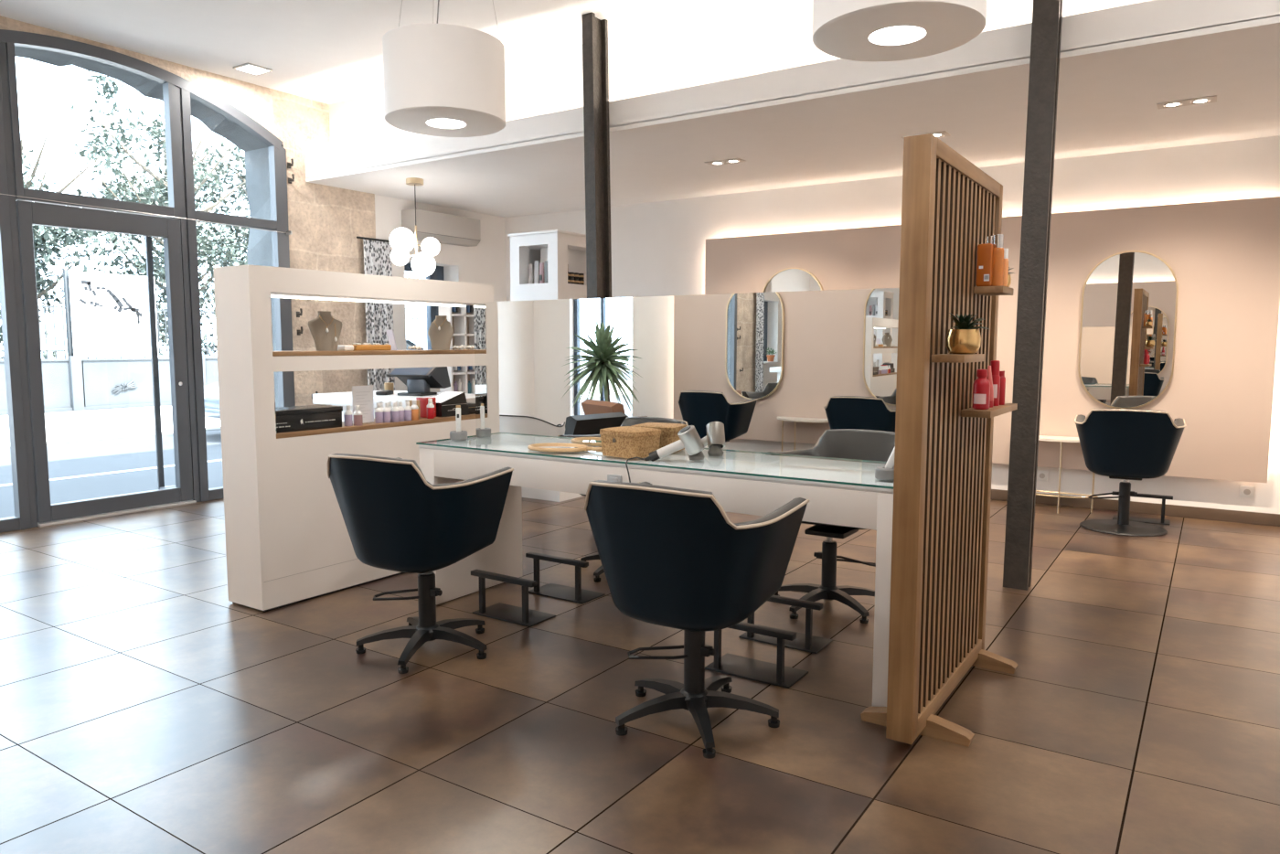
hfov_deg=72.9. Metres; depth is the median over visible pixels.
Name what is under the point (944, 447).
slatted screen
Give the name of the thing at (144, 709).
floor
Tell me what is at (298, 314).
iron hook
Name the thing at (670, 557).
salon chair
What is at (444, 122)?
diffuser
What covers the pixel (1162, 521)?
footrest
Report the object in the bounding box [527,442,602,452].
hairbrush
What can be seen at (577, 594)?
footrest
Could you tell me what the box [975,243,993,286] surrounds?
shampoo refill
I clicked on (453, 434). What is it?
charging stand
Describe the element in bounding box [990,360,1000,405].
bottle
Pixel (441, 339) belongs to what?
bust
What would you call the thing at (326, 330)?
necklace
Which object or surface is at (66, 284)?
railing
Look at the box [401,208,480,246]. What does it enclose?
air conditioner
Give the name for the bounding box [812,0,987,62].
drum pendant
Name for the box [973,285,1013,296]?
shelf
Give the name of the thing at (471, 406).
box
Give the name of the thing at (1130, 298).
oval mirror
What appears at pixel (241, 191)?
street tree
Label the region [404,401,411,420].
lotion bottle
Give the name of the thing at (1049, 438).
table
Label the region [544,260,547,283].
pouch
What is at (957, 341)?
pot
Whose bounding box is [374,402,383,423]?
lotion bottle
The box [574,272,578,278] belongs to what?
jar
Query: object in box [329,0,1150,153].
wall
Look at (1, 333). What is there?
street tree
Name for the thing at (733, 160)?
recessed light
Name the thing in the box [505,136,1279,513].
wall
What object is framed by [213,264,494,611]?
shelving unit
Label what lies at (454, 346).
heap
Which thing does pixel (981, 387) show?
bottle
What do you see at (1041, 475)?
wall socket
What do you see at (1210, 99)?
recessed light
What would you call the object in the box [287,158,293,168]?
iron hook
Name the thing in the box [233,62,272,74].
recessed light
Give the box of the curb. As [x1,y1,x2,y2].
[0,458,222,487]
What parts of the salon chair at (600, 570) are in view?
leg, leg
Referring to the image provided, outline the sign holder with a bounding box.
[352,384,373,423]
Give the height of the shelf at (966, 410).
0.024 m
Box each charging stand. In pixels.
[449,430,467,439]
[874,466,894,479]
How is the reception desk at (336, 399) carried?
on the floor
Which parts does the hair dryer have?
handle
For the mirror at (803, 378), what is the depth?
3.65 m
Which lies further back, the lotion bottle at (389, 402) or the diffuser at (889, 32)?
the lotion bottle at (389, 402)
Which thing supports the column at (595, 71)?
on the floor
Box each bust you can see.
[308,310,342,351]
[427,315,453,350]
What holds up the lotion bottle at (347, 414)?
on the shelving unit at (288, 541)
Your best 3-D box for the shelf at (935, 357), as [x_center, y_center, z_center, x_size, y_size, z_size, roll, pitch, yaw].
[1.011,-0.219,2.751,0.096,0.024,0.270,4,7,33]
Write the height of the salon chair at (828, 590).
0.859 m
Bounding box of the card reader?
[375,382,394,394]
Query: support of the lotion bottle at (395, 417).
on the shelving unit at (288, 541)
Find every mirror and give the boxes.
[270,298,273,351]
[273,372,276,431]
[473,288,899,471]
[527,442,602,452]
[761,267,823,292]
[1077,250,1178,408]
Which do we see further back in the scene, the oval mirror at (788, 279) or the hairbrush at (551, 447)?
the oval mirror at (788, 279)
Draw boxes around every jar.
[569,272,574,277]
[569,277,574,284]
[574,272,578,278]
[574,278,578,284]
[578,273,584,278]
[578,278,584,285]
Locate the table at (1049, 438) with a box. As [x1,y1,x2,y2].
[1035,435,1098,513]
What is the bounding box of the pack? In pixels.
[405,399,420,418]
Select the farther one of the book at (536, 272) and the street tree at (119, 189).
the street tree at (119, 189)
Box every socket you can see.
[607,473,621,481]
[1036,469,1047,480]
[1239,485,1254,498]
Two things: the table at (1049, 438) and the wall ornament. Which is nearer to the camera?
the table at (1049, 438)
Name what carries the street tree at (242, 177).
on the road
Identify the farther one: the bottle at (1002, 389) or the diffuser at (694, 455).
the diffuser at (694, 455)
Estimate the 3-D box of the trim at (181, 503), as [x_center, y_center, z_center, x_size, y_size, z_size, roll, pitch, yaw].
[-3.929,0.645,6.560,0.100,0.020,1.120,4,7,33]
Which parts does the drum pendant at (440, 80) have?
cord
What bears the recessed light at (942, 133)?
in the ceiling at (839, 120)
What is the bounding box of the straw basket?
[599,426,661,458]
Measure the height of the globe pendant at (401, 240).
0.840 m
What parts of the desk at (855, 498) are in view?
leg, glass, leg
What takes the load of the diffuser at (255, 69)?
attached to the recessed light at (250, 68)
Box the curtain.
[356,236,394,390]
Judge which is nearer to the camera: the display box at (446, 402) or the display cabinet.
the display box at (446, 402)
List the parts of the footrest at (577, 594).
post, plate, post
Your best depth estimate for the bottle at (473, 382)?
8.75 m
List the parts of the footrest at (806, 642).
post, plate, post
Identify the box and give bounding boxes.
[275,405,342,433]
[433,391,469,416]
[467,402,475,414]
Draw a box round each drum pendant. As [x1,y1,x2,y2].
[382,0,505,137]
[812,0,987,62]
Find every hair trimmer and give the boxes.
[455,405,461,431]
[885,446,895,468]
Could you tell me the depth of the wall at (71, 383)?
17.72 m
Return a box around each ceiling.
[0,0,766,104]
[305,0,1279,217]
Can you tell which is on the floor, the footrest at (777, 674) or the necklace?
the footrest at (777, 674)
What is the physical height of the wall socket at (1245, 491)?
0.084 m
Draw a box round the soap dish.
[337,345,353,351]
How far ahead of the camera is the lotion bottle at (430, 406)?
5.00 m
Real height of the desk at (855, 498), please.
0.798 m
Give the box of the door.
[15,200,193,522]
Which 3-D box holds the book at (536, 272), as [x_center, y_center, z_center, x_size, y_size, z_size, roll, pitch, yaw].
[-0.850,-1.268,7.134,0.048,0.190,0.032,4,7,36]
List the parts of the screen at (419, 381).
stem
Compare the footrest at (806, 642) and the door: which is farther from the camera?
the door
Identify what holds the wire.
attached to the window at (177, 91)
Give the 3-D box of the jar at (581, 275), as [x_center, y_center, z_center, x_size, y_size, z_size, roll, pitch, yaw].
[-0.495,-1.253,7.216,0.057,0.048,0.056,4,7,33]
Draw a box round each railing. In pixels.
[0,300,65,359]
[62,269,169,358]
[200,307,426,356]
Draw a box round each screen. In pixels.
[387,366,450,395]
[860,133,1017,746]
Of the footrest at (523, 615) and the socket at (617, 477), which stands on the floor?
the footrest at (523, 615)
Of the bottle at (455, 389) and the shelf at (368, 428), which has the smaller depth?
the shelf at (368, 428)
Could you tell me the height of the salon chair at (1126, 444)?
0.859 m
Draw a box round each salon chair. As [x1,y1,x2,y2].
[327,453,513,673]
[579,493,604,582]
[583,480,809,758]
[773,521,875,623]
[1074,408,1186,536]
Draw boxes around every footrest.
[470,569,555,627]
[525,551,605,603]
[704,621,808,688]
[738,595,832,653]
[1111,490,1173,525]
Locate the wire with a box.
[0,193,292,234]
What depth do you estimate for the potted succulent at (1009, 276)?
3.14 m
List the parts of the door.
pull handle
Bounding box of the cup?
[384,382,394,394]
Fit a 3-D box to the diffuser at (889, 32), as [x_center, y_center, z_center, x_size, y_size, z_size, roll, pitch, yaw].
[0.930,-1.434,3.137,0.198,0.002,0.198,4,7,33]
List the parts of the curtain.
rod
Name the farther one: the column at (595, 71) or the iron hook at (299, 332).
the iron hook at (299, 332)
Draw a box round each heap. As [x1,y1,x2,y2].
[407,345,421,350]
[452,345,466,349]
[463,344,474,349]
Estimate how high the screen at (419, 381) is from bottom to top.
0.302 m
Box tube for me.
[986,365,993,407]
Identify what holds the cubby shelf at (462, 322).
on the floor
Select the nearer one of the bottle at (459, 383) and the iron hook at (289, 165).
the iron hook at (289, 165)
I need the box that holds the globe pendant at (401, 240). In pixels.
[389,177,439,276]
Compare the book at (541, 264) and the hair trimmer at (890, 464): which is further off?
the book at (541, 264)
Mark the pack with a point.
(410, 401)
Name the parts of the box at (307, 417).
lid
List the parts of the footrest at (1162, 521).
plate, post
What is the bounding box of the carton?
[416,396,436,417]
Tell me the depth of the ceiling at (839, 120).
5.62 m
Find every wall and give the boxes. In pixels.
[0,15,506,407]
[0,354,218,415]
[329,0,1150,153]
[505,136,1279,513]
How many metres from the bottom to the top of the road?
0.200 m
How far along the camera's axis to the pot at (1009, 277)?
3.14 m
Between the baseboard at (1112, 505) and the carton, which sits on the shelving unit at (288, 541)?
the carton
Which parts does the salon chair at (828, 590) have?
leg, leg, seat, mount plate, leg, pump lever, leg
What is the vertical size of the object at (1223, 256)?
1.975 m
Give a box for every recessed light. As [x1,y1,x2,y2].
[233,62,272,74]
[704,158,746,165]
[901,130,950,138]
[1156,95,1216,108]
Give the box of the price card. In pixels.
[385,330,397,350]
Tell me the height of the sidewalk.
0.050 m
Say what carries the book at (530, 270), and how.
on the display cabinet
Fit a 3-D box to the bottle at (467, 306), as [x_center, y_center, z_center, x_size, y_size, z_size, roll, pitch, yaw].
[-1.714,-1.205,8.638,0.040,0.130,0.039,4,7,33]
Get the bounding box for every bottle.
[343,405,352,426]
[352,405,362,426]
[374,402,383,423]
[383,402,391,422]
[386,401,392,420]
[391,402,399,422]
[397,401,404,421]
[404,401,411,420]
[410,399,418,420]
[426,398,434,418]
[453,381,458,391]
[457,379,461,392]
[466,305,469,312]
[467,380,471,394]
[469,305,473,312]
[470,378,475,393]
[971,369,990,409]
[986,235,992,244]
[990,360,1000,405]
[991,234,1004,286]
[999,370,1005,405]
[1002,248,1008,286]
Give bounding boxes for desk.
[312,389,475,421]
[416,435,893,706]
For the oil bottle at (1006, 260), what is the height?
0.135 m
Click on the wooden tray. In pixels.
(356, 346)
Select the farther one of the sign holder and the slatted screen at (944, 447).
the sign holder
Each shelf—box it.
[272,349,474,356]
[276,414,475,438]
[438,294,494,394]
[931,353,984,362]
[960,403,1017,417]
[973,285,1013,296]
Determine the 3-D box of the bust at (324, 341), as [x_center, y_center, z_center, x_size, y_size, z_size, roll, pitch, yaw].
[-1.633,-0.498,4.506,0.176,0.203,0.070,-4,7,-38]
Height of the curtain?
2.232 m
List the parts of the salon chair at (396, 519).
leg, pump lever, leg, leg, leg, leg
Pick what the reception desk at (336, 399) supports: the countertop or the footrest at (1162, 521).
the countertop
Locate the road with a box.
[0,429,223,518]
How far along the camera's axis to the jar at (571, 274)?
7.08 m
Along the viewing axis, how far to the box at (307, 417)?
4.34 m
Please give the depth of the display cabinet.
7.09 m
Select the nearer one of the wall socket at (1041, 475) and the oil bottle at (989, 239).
the oil bottle at (989, 239)
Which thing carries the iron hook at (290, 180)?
attached to the wall at (325, 222)
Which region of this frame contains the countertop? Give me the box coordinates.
[312,389,475,407]
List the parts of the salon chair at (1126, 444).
pump lever, mount plate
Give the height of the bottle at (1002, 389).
0.128 m
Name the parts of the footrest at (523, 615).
post, plate, post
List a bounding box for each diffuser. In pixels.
[236,64,268,74]
[427,118,464,125]
[688,450,704,460]
[870,25,924,40]
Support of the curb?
on the road
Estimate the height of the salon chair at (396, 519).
0.859 m
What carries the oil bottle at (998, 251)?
on the slatted screen at (944, 447)
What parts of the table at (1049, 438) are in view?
leg, leg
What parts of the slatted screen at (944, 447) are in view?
post, rail, rail, post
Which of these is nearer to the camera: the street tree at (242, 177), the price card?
the price card
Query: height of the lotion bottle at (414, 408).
0.113 m
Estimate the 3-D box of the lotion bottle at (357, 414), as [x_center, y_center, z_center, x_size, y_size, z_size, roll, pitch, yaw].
[-1.493,-0.061,4.590,0.047,0.105,0.047,4,7,33]
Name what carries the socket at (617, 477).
attached to the desk at (855, 498)
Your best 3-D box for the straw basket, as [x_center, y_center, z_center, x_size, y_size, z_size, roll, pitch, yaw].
[-0.044,0.064,3.751,0.214,0.117,0.193,5,7,41]
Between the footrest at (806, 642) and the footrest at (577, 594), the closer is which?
the footrest at (806, 642)
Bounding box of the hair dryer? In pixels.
[625,425,704,482]
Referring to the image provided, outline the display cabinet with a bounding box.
[507,229,586,501]
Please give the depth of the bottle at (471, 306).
8.67 m
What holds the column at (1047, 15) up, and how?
on the floor
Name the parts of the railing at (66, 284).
post, rail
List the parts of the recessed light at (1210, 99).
bulb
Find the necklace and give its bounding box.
[319,315,337,341]
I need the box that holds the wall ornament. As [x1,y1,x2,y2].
[111,380,137,394]
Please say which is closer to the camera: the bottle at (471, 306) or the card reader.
the card reader
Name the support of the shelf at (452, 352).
attached to the shelving unit at (288, 541)
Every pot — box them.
[945,329,981,353]
[1006,274,1011,287]
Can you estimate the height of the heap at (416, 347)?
0.028 m
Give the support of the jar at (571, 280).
on the display cabinet
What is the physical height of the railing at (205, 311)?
1.750 m
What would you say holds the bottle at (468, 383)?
on the cubby shelf at (462, 322)
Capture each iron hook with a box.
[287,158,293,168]
[288,173,294,183]
[296,308,302,317]
[297,326,303,335]
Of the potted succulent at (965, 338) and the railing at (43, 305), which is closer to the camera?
the potted succulent at (965, 338)
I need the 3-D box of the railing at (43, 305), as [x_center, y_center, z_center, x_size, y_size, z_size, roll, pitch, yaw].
[-12.791,-2.039,15.174,0.100,1.750,4.894,4,7,33]
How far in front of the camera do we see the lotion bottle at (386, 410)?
4.75 m
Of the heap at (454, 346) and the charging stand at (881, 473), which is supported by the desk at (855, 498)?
the charging stand at (881, 473)
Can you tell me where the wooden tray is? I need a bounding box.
[343,344,391,350]
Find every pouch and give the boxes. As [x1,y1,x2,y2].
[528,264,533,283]
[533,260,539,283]
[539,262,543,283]
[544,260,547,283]
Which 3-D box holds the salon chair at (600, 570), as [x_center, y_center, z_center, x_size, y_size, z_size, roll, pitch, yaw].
[-0.052,0.388,4.902,0.674,0.859,0.632,3,6,29]
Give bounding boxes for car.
[203,340,424,419]
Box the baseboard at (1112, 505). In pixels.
[990,489,1279,526]
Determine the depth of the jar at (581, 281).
7.20 m
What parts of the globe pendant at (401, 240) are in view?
globe, globe, rod, stem, globe, globe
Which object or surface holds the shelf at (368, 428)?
attached to the shelving unit at (288, 541)
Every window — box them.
[0,29,295,533]
[404,262,444,350]
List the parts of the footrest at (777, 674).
post, plate, post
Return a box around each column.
[581,11,611,298]
[1002,0,1063,590]
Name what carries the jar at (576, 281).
on the display cabinet
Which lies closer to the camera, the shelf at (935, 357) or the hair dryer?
the shelf at (935, 357)
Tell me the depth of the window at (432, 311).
9.38 m
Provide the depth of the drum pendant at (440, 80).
4.15 m
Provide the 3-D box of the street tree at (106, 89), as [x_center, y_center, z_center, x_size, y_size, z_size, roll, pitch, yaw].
[-12.520,-5.447,23.996,6.240,9.041,6.060,3,6,26]
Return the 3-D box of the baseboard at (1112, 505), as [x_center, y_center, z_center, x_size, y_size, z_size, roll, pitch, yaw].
[2.610,0.537,7.407,9.950,0.088,0.013,4,7,33]
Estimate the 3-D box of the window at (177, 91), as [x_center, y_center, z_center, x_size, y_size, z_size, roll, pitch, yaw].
[-3.944,-1.039,6.396,0.083,3.405,3.037,4,7,33]
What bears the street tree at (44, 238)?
on the road
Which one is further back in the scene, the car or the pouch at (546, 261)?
the car
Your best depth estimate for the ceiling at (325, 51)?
5.93 m
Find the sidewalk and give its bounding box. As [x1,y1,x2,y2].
[0,405,220,447]
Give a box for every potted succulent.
[945,312,991,353]
[1006,266,1013,287]
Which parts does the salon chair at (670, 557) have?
leg, pump lever, leg, leg, leg, leg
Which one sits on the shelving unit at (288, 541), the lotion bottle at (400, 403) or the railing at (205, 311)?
the lotion bottle at (400, 403)
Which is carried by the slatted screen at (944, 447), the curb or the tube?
the tube
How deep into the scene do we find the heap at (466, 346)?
5.34 m
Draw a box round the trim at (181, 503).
[37,500,196,527]
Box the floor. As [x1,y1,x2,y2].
[0,486,1279,853]
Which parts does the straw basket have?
lid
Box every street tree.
[0,128,211,359]
[0,318,42,357]
[47,106,248,356]
[70,70,247,357]
[153,117,250,320]
[228,146,424,312]
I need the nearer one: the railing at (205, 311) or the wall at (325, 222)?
the wall at (325, 222)

